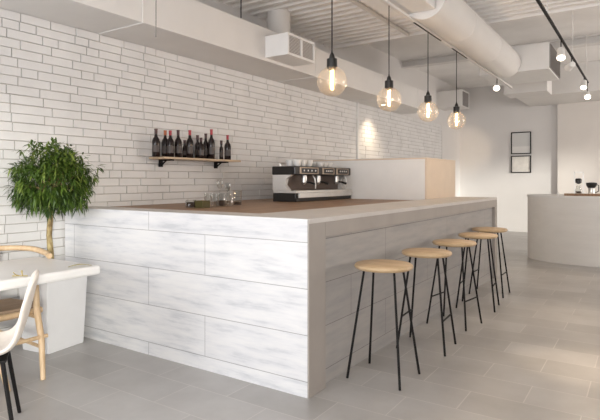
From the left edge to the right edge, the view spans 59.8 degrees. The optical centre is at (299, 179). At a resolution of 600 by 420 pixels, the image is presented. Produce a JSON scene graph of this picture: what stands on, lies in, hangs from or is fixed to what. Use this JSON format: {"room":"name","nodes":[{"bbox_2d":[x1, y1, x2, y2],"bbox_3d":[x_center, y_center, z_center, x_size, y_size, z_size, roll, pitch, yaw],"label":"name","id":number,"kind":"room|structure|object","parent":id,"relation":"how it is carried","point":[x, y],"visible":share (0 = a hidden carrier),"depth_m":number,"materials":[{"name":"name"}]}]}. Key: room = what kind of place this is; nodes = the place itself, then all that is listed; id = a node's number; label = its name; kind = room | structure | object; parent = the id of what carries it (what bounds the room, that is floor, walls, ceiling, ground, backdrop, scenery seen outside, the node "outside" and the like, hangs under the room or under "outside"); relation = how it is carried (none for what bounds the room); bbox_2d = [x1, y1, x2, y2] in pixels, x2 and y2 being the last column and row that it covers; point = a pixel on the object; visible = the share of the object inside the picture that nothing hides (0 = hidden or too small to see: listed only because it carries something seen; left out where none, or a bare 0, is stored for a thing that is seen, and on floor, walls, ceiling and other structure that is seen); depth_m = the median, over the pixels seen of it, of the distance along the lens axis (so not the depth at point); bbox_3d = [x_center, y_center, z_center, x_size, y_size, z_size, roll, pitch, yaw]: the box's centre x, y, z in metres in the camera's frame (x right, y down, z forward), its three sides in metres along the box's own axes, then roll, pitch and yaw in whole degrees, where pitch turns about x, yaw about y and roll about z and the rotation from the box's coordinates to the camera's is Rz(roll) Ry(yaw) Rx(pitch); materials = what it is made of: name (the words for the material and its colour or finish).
{"room":"cafe","nodes":[
{"label":"cafe","id":0,"kind":"room"},
{"bbox_2d":[0,0,459,337],"bbox_3d":[-0.393,-0.615,7.346,0.212,3.910,17.000,0,0,34],"label":"wall","id":1,"kind":"structure","parent":0,"point":[106,97],"depth_m":5.54,"materials":[{"name":"white brick"}]},
{"bbox_2d":[149,156,240,167],"bbox_3d":[-1.137,-0.188,5.840,0.230,0.100,1.201,0,0,34],"label":"wall shelf","id":2,"kind":"object","parent":1,"relation":"attached to","point":[161,159],"visible":1,"depth_m":5.66,"materials":[{"name":"brown wood"}]},
{"bbox_2d":[152,129,159,156],"bbox_3d":[-1.469,-0.381,5.323,0.078,0.285,0.078,0,0,34],"label":"wine bottle","id":3,"kind":"object","parent":2,"relation":"on","point":[155,142],"visible":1,"depth_m":5.30,"materials":[{"name":"black glass"}]},
{"bbox_2d":[161,130,167,156],"bbox_3d":[-1.421,-0.381,5.503,0.078,0.285,0.078,0,0,34],"label":"wine bottle","id":4,"kind":"object","parent":2,"relation":"on","point":[163,143],"visible":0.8,"depth_m":5.47,"materials":[{"name":"black glass"}]},
{"bbox_2d":[166,130,173,156],"bbox_3d":[-1.356,-0.379,5.456,0.078,0.280,0.078,0,0,34],"label":"wine bottle","id":5,"kind":"object","parent":2,"relation":"on","point":[170,142],"visible":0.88,"depth_m":5.43,"materials":[{"name":"black glass"}]},
{"bbox_2d":[174,130,181,156],"bbox_3d":[-1.298,-0.386,5.562,0.078,0.295,0.078,0,0,34],"label":"wine bottle","id":6,"kind":"object","parent":2,"relation":"on","point":[178,143],"visible":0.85,"depth_m":5.53,"materials":[{"name":"black glass"}]},
{"bbox_2d":[182,140,185,157],"bbox_3d":[-1.269,-0.339,5.750,0.055,0.200,0.055,0,0,34],"label":"wine bottle","id":7,"kind":"object","parent":2,"relation":"on","point":[184,141],"visible":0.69,"depth_m":5.73,"materials":[{"name":"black glass"}]},
{"bbox_2d":[186,130,192,157],"bbox_3d":[-1.201,-0.391,5.689,0.078,0.305,0.078,0,0,34],"label":"wine bottle","id":8,"kind":"object","parent":2,"relation":"on","point":[189,143],"visible":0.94,"depth_m":5.66,"materials":[{"name":"black glass"}]},
{"bbox_2d":[195,135,198,157],"bbox_3d":[-1.160,-0.373,5.913,0.063,0.270,0.062,0,0,34],"label":"wine bottle","id":9,"kind":"object","parent":2,"relation":"on","point":[197,136],"visible":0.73,"depth_m":5.89,"materials":[{"name":"black glass"}]},
{"bbox_2d":[197,138,204,157],"bbox_3d":[-1.106,-0.356,5.832,0.078,0.235,0.078,0,0,34],"label":"wine bottle","id":10,"kind":"object","parent":2,"relation":"on","point":[200,149],"visible":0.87,"depth_m":5.80,"materials":[{"name":"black glass"}]},
{"bbox_2d":[203,133,207,158],"bbox_3d":[-1.082,-0.386,5.995,0.071,0.295,0.070,0,0,34],"label":"wine bottle","id":11,"kind":"object","parent":2,"relation":"on","point":[205,143],"visible":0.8,"depth_m":5.97,"materials":[{"name":"black glass"}]},
{"bbox_2d":[208,129,214,158],"bbox_3d":[-1.011,-0.408,5.957,0.078,0.340,0.078,0,0,34],"label":"wine bottle","id":12,"kind":"object","parent":2,"relation":"on","point":[211,143],"visible":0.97,"depth_m":5.93,"materials":[{"name":"black glass"}]},
{"bbox_2d":[219,140,222,158],"bbox_3d":[-0.932,-0.353,6.184,0.047,0.230,0.047,0,0,34],"label":"wine bottle","id":13,"kind":"object","parent":2,"relation":"on","point":[221,141],"visible":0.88,"depth_m":6.17,"materials":[{"name":"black glass"}]},
{"bbox_2d":[224,135,230,159],"bbox_3d":[-0.860,-0.386,6.202,0.078,0.295,0.078,0,0,34],"label":"wine bottle","id":14,"kind":"object","parent":2,"relation":"on","point":[227,147],"visible":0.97,"depth_m":6.17,"materials":[{"name":"black glass"}]},
{"bbox_2d":[0,0,429,113],"bbox_3d":[-1.181,-1.567,5.414,0.637,0.395,12.890,0,0,34],"label":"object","id":15,"kind":"object","parent":1,"relation":"attached to","point":[193,29],"visible":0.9,"depth_m":5.46,"materials":[{"name":"white paint"}]},
{"bbox_2d":[267,9,289,33],"bbox_3d":[-0.272,-1.964,6.725,0.300,0.412,0.300,0,0,34],"label":"duct riser","id":16,"kind":"object","parent":15,"relation":"attached to","point":[278,20],"visible":0.57,"depth_m":6.59,"materials":[{"name":"white metal"}]},
{"bbox_2d":[265,32,314,66],"bbox_3d":[-0.110,-1.534,6.167,0.322,0.247,0.570,0,0,34],"label":"air vent","id":17,"kind":"object","parent":15,"relation":"attached to","point":[287,48],"visible":1,"depth_m":6.01,"materials":[{"name":"white metal"}]},
{"bbox_2d":[356,102,358,158],"bbox_3d":[1.028,-0.018,9.285,0.029,2.715,0.060,0,0,34],"label":"trim","id":18,"kind":"structure","parent":1,"relation":"attached to","point":[357,103],"depth_m":9.27,"materials":[{"name":"white paint"}]},
{"bbox_2d":[436,89,468,110],"bbox_3d":[3.769,-1.960,12.865,0.631,0.400,0.600,0,0,34],"label":"air vent","id":19,"kind":"object","parent":1,"relation":"in","point":[445,100],"visible":1,"depth_m":12.66,"materials":[{"name":"white metal"}]},
{"bbox_2d":[401,34,599,68],"bbox_3d":[6.299,-2.434,8.301,9.900,0.149,0.180,0,0,34],"label":"ceiling beam","id":20,"kind":"structure","parent":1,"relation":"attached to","point":[592,40],"depth_m":10.36,"materials":[{"name":"white paint"}]},
{"bbox_2d":[0,231,599,419],"bbox_3d":[3.808,1.400,4.554,10.300,0.120,17.400,0,0,34],"label":"floor","id":21,"kind":"structure","parent":0,"point":[537,356],"depth_m":3.51,"materials":[{"name":"tile"}]},
{"bbox_2d":[0,270,38,419],"bbox_3d":[-1.678,0.922,2.781,0.516,0.840,0.409,0,0,-25],"label":"shell chair","id":22,"kind":"object","parent":21,"relation":"on","point":[9,339],"visible":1,"depth_m":2.74,"materials":[{"name":"white plastic"}]},
{"bbox_2d":[0,245,51,390],"bbox_3d":[-2.101,0.922,3.627,0.806,0.846,0.777,0,0,34],"label":"wooden armchair","id":23,"kind":"object","parent":21,"relation":"on","point":[10,308],"visible":0.69,"depth_m":3.58,"materials":[{"name":"brown wood"}]},
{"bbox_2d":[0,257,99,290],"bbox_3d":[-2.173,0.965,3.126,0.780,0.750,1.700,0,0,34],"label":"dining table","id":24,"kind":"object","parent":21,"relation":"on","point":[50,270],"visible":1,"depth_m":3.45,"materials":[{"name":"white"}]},
{"bbox_2d":[12,270,27,275],"bbox_3d":[-1.709,0.568,3.159,0.095,0.041,0.058,0,0,2],"label":"twig","id":25,"kind":"object","parent":24,"relation":"on","point":[21,270],"visible":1,"depth_m":3.17,"materials":[{"name":"beige wood"}]},
{"bbox_2d":[2,137,105,353],"bbox_3d":[-1.968,0.496,4.148,0.694,1.689,0.762,0,0,34],"label":"potted tree","id":26,"kind":"object","parent":21,"relation":"on","point":[63,303],"visible":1,"depth_m":4.07,"materials":[{"name":"green plant"}]},
{"bbox_2d":[65,197,496,398],"bbox_3d":[0.322,0.790,5.904,2.559,1.100,4.811,0,0,34],"label":"bar counter","id":27,"kind":"object","parent":21,"relation":"on","point":[270,300],"depth_m":3.78,"materials":[{"name":"white wood"}]},
{"bbox_2d":[75,197,496,223],"bbox_3d":[0.322,0.255,5.905,2.559,0.030,4.810,0,0,34],"label":"countertop","id":28,"kind":"structure","parent":27,"relation":"on","point":[319,215],"depth_m":4.15,"materials":[{"name":"stone"}]},
{"bbox_2d":[346,259,420,390],"bbox_3d":[0.572,0.956,3.570,0.400,0.772,0.400,0,0,34],"label":"bar stool","id":29,"kind":"object","parent":21,"relation":"on","point":[374,266],"visible":1,"depth_m":3.54,"materials":[{"name":"brown wood"}]},
{"bbox_2d":[313,157,454,199],"bbox_3d":[1.086,0.529,7.575,1.982,1.622,1.185,0,0,34],"label":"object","id":30,"kind":"object","parent":21,"relation":"on","point":[387,178],"visible":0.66,"depth_m":6.86,"materials":[{"name":"white laminate"}]},
{"bbox_2d":[396,248,456,356],"bbox_3d":[1.021,0.956,4.209,0.400,0.772,0.400,0,0,30],"label":"bar stool","id":31,"kind":"object","parent":21,"relation":"on","point":[437,253],"visible":0.99,"depth_m":4.17,"materials":[{"name":"brown wood"}]},
{"bbox_2d":[426,239,481,330],"bbox_3d":[1.441,0.956,4.878,0.400,0.772,0.400,0,0,42],"label":"bar stool","id":32,"kind":"object","parent":21,"relation":"on","point":[446,243],"visible":0.99,"depth_m":4.86,"materials":[{"name":"beige wood"}]},
{"bbox_2d":[455,232,499,311],"bbox_3d":[1.881,0.956,5.522,0.400,0.772,0.400,0,0,28],"label":"bar stool","id":33,"kind":"object","parent":21,"relation":"on","point":[467,235],"visible":0.98,"depth_m":5.47,"materials":[{"name":"black metal"}]},
{"bbox_2d":[469,227,509,297],"bbox_3d":[2.241,0.956,6.171,0.400,0.772,0.400,0,0,34],"label":"bar stool","id":34,"kind":"object","parent":21,"relation":"on","point":[497,230],"visible":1,"depth_m":6.14,"materials":[{"name":"black metal"}]},
{"bbox_2d":[527,194,599,266],"bbox_3d":[5.586,0.797,8.005,3.984,1.085,1.182,0,0,34],"label":"counter","id":35,"kind":"object","parent":21,"relation":"on","point":[562,229],"depth_m":8.29,"materials":[{"name":"beige stone"}]},
{"bbox_2d":[527,194,599,198],"bbox_3d":[5.586,0.270,8.005,3.984,0.029,1.182,0,0,34],"label":"countertop","id":36,"kind":"structure","parent":35,"relation":"on","point":[529,195],"depth_m":8.44,"materials":[{"name":"white laminate"}]},
{"bbox_2d":[564,193,599,195],"bbox_3d":[4.582,0.234,8.386,0.579,0.040,0.280,0,0,34],"label":"serving tray","id":37,"kind":"object","parent":35,"relation":"on","point":[565,194],"visible":0.99,"depth_m":8.31,"materials":[{"name":"brown wood"}]},
{"bbox_2d":[574,172,583,193],"bbox_3d":[4.508,0.051,8.447,0.140,0.370,0.120,0,0,34],"label":"coffee brewer","id":38,"kind":"object","parent":37,"relation":"on","point":[577,180],"visible":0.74,"depth_m":8.44,"materials":[{"name":"glass"}]},
{"bbox_2d":[586,182,598,193],"bbox_3d":[4.636,0.136,8.302,0.158,0.200,0.158,0,0,-11],"label":"coffee grinder","id":39,"kind":"object","parent":37,"relation":"on","point":[591,186],"visible":0.84,"depth_m":8.26,"materials":[{"name":"metal"}]},
{"bbox_3d":[-0.228,0.818,5.735,1.830,1.044,3.300,0,0,34],"label":"bar cabinet","id":40,"kind":"object","parent":21,"relation":"on","visible":0},
{"bbox_2d":[113,199,410,213],"bbox_3d":[-0.177,0.275,5.682,1.984,0.040,3.363,0,0,34],"label":"countertop","id":41,"kind":"structure","parent":40,"relation":"on","point":[260,206],"depth_m":5.22,"materials":[{"name":"brown wood"}]},
{"bbox_2d":[185,201,194,207],"bbox_3d":[-1.005,0.218,4.813,0.104,0.067,0.104,0,0,34],"label":"storage jar","id":42,"kind":"object","parent":41,"relation":"on","point":[187,204],"visible":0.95,"depth_m":4.77,"materials":[{"name":"clear glass"}]},
{"bbox_2d":[194,200,209,207],"bbox_3d":[-0.904,0.222,4.813,0.114,0.066,0.104,0,0,34],"label":"box","id":43,"kind":"object","parent":41,"relation":"on","point":[198,203],"visible":1,"depth_m":4.78,"materials":[{"name":"green"}]},
{"bbox_2d":[216,200,225,205],"bbox_3d":[-0.773,0.191,5.110,0.100,0.122,0.100,0,0,34],"label":"storage jar","id":44,"kind":"object","parent":41,"relation":"on","point":[218,202],"visible":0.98,"depth_m":5.08,"materials":[{"name":"clear glass"}]},
{"bbox_2d":[233,191,241,204],"bbox_3d":[-0.636,0.178,5.314,0.100,0.147,0.100,0,0,34],"label":"measuring jug","id":45,"kind":"object","parent":41,"relation":"on","point":[235,203],"visible":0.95,"depth_m":5.30,"materials":[{"name":"clear glass"}]},
{"bbox_2d":[272,163,351,201],"bbox_3d":[0.209,0.027,6.615,0.405,0.453,1.350,0,0,34],"label":"espresso machine","id":46,"kind":"object","parent":41,"relation":"on","point":[290,183],"visible":1,"depth_m":6.31,"materials":[{"name":"silver metal"}]},
{"bbox_2d":[286,160,293,165],"bbox_3d":[-0.114,-0.200,6.224,0.106,0.077,0.106,0,0,34],"label":"coffee cup","id":47,"kind":"object","parent":46,"relation":"on","point":[289,162],"visible":0.73,"depth_m":6.18,"materials":[{"name":"white ceramic"}]},
{"bbox_2d":[293,160,301,165],"bbox_3d":[-0.033,-0.200,6.146,0.106,0.077,0.106,0,0,34],"label":"coffee cup","id":48,"kind":"object","parent":46,"relation":"on","point":[295,162],"visible":0.85,"depth_m":6.11,"materials":[{"name":"white ceramic"}]},
{"bbox_2d":[300,160,306,165],"bbox_3d":[0.033,-0.200,6.246,0.106,0.077,0.106,0,0,34],"label":"coffee cup","id":49,"kind":"object","parent":46,"relation":"on","point":[303,162],"visible":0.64,"depth_m":6.21,"materials":[{"name":"white ceramic"}]},
{"bbox_2d":[306,160,312,166],"bbox_3d":[0.105,-0.200,6.354,0.106,0.077,0.106,0,0,34],"label":"coffee cup","id":50,"kind":"object","parent":46,"relation":"on","point":[309,162],"visible":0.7,"depth_m":6.31,"materials":[{"name":"white ceramic"}]},
{"bbox_2d":[273,189,351,197],"bbox_3d":[0.197,0.167,6.623,0.335,0.085,1.350,0,0,34],"label":"drip tray","id":51,"kind":"object","parent":46,"relation":"on","point":[277,193],"depth_m":6.30,"materials":[{"name":"metal"}]},
{"bbox_2d":[287,175,337,189],"bbox_3d":[0.116,0.031,6.677,0.140,0.184,1.250,0,0,34],"label":"backsplash","id":52,"kind":"structure","parent":46,"relation":"on","point":[294,182],"depth_m":6.59,"materials":[{"name":"silver metal"}]},
{"bbox_2d":[316,162,323,166],"bbox_3d":[0.249,-0.191,6.571,0.106,0.060,0.106,0,0,34],"label":"coffee cup","id":53,"kind":"object","parent":46,"relation":"on","point":[318,164],"visible":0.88,"depth_m":6.53,"materials":[{"name":"white ceramic"}]},
{"bbox_2d":[216,0,599,88],"bbox_3d":[3.808,-2.420,4.554,10.100,0.580,17.200,0,0,34],"label":"ceiling","id":54,"kind":"structure","parent":0,"point":[518,22],"depth_m":7.72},
{"bbox_2d":[155,0,156,36],"bbox_3d":[-1.215,-1.688,4.404,0.009,0.964,0.010,0,0,34],"label":"hanging rod","id":55,"kind":"object","parent":54,"relation":"hanging from","point":[155,0],"visible":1,"depth_m":4.40,"materials":[{"name":"white metal"}]},
{"bbox_2d":[240,0,241,17],"bbox_3d":[-0.532,-1.816,4.709,0.009,0.709,0.010,0,0,34],"label":"hanging rod","id":56,"kind":"object","parent":54,"relation":"hanging from","point":[240,0],"visible":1,"depth_m":4.71,"materials":[{"name":"black metal"}]},
{"bbox_2d":[348,0,409,35],"bbox_3d":[0.408,-2.122,5.853,0.056,0.053,4.200,0,0,34],"label":"conduit","id":57,"kind":"object","parent":54,"relation":"attached to","point":[355,2],"visible":1,"depth_m":6.74,"materials":[{"name":"white metal"}]},
{"bbox_2d":[360,0,434,17],"bbox_3d":[0.643,-1.927,4.616,0.520,0.435,1.800,0,0,34],"label":"duct","id":58,"kind":"object","parent":54,"relation":"attached to","point":[408,6],"visible":1,"depth_m":5.14,"materials":[{"name":"white metal"}]},
{"bbox_2d":[379,0,512,88],"bbox_3d":[1.889,-1.650,6.490,0.036,0.028,6.900,0,0,34],"label":"track","id":59,"kind":"object","parent":54,"relation":"attached to","point":[386,2],"visible":1,"depth_m":5.99,"materials":[{"name":"white metal"}]},
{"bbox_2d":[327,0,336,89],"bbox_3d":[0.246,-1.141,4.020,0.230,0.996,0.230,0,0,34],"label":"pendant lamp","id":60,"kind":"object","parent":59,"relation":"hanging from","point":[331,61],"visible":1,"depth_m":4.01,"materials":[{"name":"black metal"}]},
{"bbox_2d":[327,49,336,69],"bbox_3d":[0.246,-0.930,4.020,0.082,0.155,0.082,0,0,34],"label":"socket","id":61,"kind":"object","parent":60,"relation":"attached to","point":[331,61],"depth_m":3.99,"materials":[{"name":"black ceramic"}]},
{"bbox_2d":[385,73,392,105],"bbox_3d":[0.837,-1.141,4.908,0.230,0.996,0.230,0,0,34],"label":"pendant lamp","id":62,"kind":"object","parent":59,"relation":"hanging from","point":[388,83],"visible":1,"depth_m":4.89,"materials":[{"name":"black metal"}]},
{"bbox_2d":[385,73,392,89],"bbox_3d":[0.837,-0.930,4.908,0.082,0.155,0.082,0,0,34],"label":"socket","id":63,"kind":"object","parent":62,"relation":"attached to","point":[388,83],"depth_m":4.88,"materials":[{"name":"black ceramic"}]},
{"bbox_2d":[424,90,431,116],"bbox_3d":[1.418,-1.141,5.782,0.230,0.996,0.230,0,0,34],"label":"pendant lamp","id":64,"kind":"object","parent":59,"relation":"hanging from","point":[428,98],"visible":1,"depth_m":5.76,"materials":[{"name":"black metal"}]},
{"bbox_2d":[424,90,431,102],"bbox_3d":[1.418,-0.930,5.782,0.082,0.155,0.082,0,0,34],"label":"socket","id":65,"kind":"object","parent":64,"relation":"attached to","point":[428,98],"depth_m":5.75,"materials":[{"name":"black ceramic"}]},
{"bbox_2d":[453,51,459,125],"bbox_3d":[1.993,-1.141,6.646,0.230,0.996,0.230,0,0,34],"label":"pendant lamp","id":66,"kind":"object","parent":59,"relation":"hanging from","point":[456,109],"visible":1,"depth_m":6.64,"materials":[{"name":"black metal"}]},
{"bbox_2d":[453,101,459,112],"bbox_3d":[1.993,-0.930,6.646,0.082,0.155,0.082,0,0,34],"label":"socket","id":67,"kind":"object","parent":66,"relation":"attached to","point":[456,109],"depth_m":6.62,"materials":[{"name":"black ceramic"}]},
{"bbox_2d":[493,83,499,90],"bbox_3d":[3.176,-1.530,8.404,0.115,0.220,0.177,0,0,34],"label":"track spotlight","id":68,"kind":"object","parent":59,"relation":"attached to","point":[496,87],"visible":1,"depth_m":8.36,"materials":[{"name":"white metal"}]},
{"bbox_2d":[409,0,520,77],"bbox_3d":[2.276,-1.860,6.820,0.462,0.462,3.660,0,0,34],"label":"spiral duct","id":69,"kind":"object","parent":54,"relation":"hanging from","point":[456,22],"visible":0.95,"depth_m":6.21,"materials":[{"name":"white metal"}]},
{"bbox_2d":[479,42,559,85],"bbox_3d":[3.701,-1.915,8.755,1.072,0.410,1.120,0,0,34],"label":"duct","id":70,"kind":"object","parent":69,"relation":"attached to","point":[539,63],"visible":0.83,"depth_m":8.23,"materials":[{"name":"white metal"}]},
{"bbox_2d":[504,81,551,97],"bbox_3d":[4.590,-2.115,10.518,0.800,0.790,0.600,0,0,34],"label":"box","id":71,"kind":"object","parent":54,"relation":"hanging from","point":[536,88],"visible":0.59,"depth_m":10.31,"materials":[{"name":"white metal"}]},
{"bbox_2d":[536,0,588,82],"bbox_3d":[2.597,-2.110,5.478,0.026,0.800,9.000,0,0,34],"label":"track","id":72,"kind":"object","parent":54,"relation":"hanging from","point":[539,2],"visible":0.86,"depth_m":6.64,"materials":[{"name":"black metal"}]},
{"bbox_2d":[556,39,565,60],"bbox_3d":[3.162,-1.573,6.313,0.108,0.273,0.162,0,0,34],"label":"track spotlight","id":73,"kind":"object","parent":72,"relation":"attached to","point":[561,56],"visible":1,"depth_m":6.30,"materials":[{"name":"white metal"}]},
{"bbox_2d":[564,56,575,70],"bbox_3d":[3.760,-1.617,7.256,0.110,0.187,0.167,0,0,7],"label":"track spotlight","id":74,"kind":"object","parent":72,"relation":"attached to","point":[568,67],"visible":1,"depth_m":7.22,"materials":[{"name":"white metal"}]},
{"bbox_2d":[580,80,586,89],"bbox_3d":[4.692,-1.599,8.633,0.110,0.223,0.165,0,0,34],"label":"track spotlight","id":75,"kind":"object","parent":72,"relation":"attached to","point":[583,86],"visible":1,"depth_m":8.61,"materials":[{"name":"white metal"}]},
{"bbox_2d":[584,83,590,99],"bbox_3d":[5.037,-1.555,9.131,0.108,0.311,0.175,0,0,34],"label":"track spotlight","id":76,"kind":"object","parent":72,"relation":"attached to","point":[587,96],"visible":1,"depth_m":9.10,"materials":[{"name":"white metal"}]},
{"bbox_2d":[459,85,556,228],"bbox_3d":[8.568,-0.685,11.716,10.300,4.050,0.200,0,0,34],"label":"wall","id":77,"kind":"structure","parent":0,"point":[485,128],"depth_m":13.73,"materials":[{"name":"grey paint"}]},
{"bbox_2d":[500,227,527,231],"bbox_3d":[5.417,1.295,13.682,2.434,0.090,0.015,0,0,34],"label":"baseboard","id":78,"kind":"structure","parent":77,"relation":"attached to","point":[508,229],"depth_m":13.53,"materials":[{"name":"grey paint"}]},
{"bbox_2d":[511,131,530,153],"bbox_3d":[5.706,-0.957,13.477,0.484,0.569,0.034,0,0,34],"label":"framed picture","id":79,"kind":"object","parent":77,"relation":"attached to","point":[520,141],"visible":1,"depth_m":13.47,"materials":[{"name":"white paper"}]},
{"bbox_2d":[511,155,530,172],"bbox_3d":[5.706,-0.407,13.477,0.484,0.442,0.034,0,0,34],"label":"framed picture","id":80,"kind":"object","parent":77,"relation":"attached to","point":[519,164],"visible":1,"depth_m":13.47,"materials":[{"name":"white paper"}]},
{"bbox_2d":[517,60,599,106],"bbox_3d":[8.764,-2.245,10.384,8.100,0.730,1.800,0,0,34],"label":"beam","id":81,"kind":"structure","parent":77,"relation":"attached to","point":[566,89],"depth_m":11.33,"materials":[{"name":"white paint"}]},
{"bbox_2d":[557,101,599,193],"bbox_3d":[9.507,-0.270,10.912,7.446,3.220,0.100,0,0,34],"label":"wall","id":82,"kind":"structure","parent":0,"point":[578,124],"depth_m":12.68,"materials":[{"name":"beige paint"}]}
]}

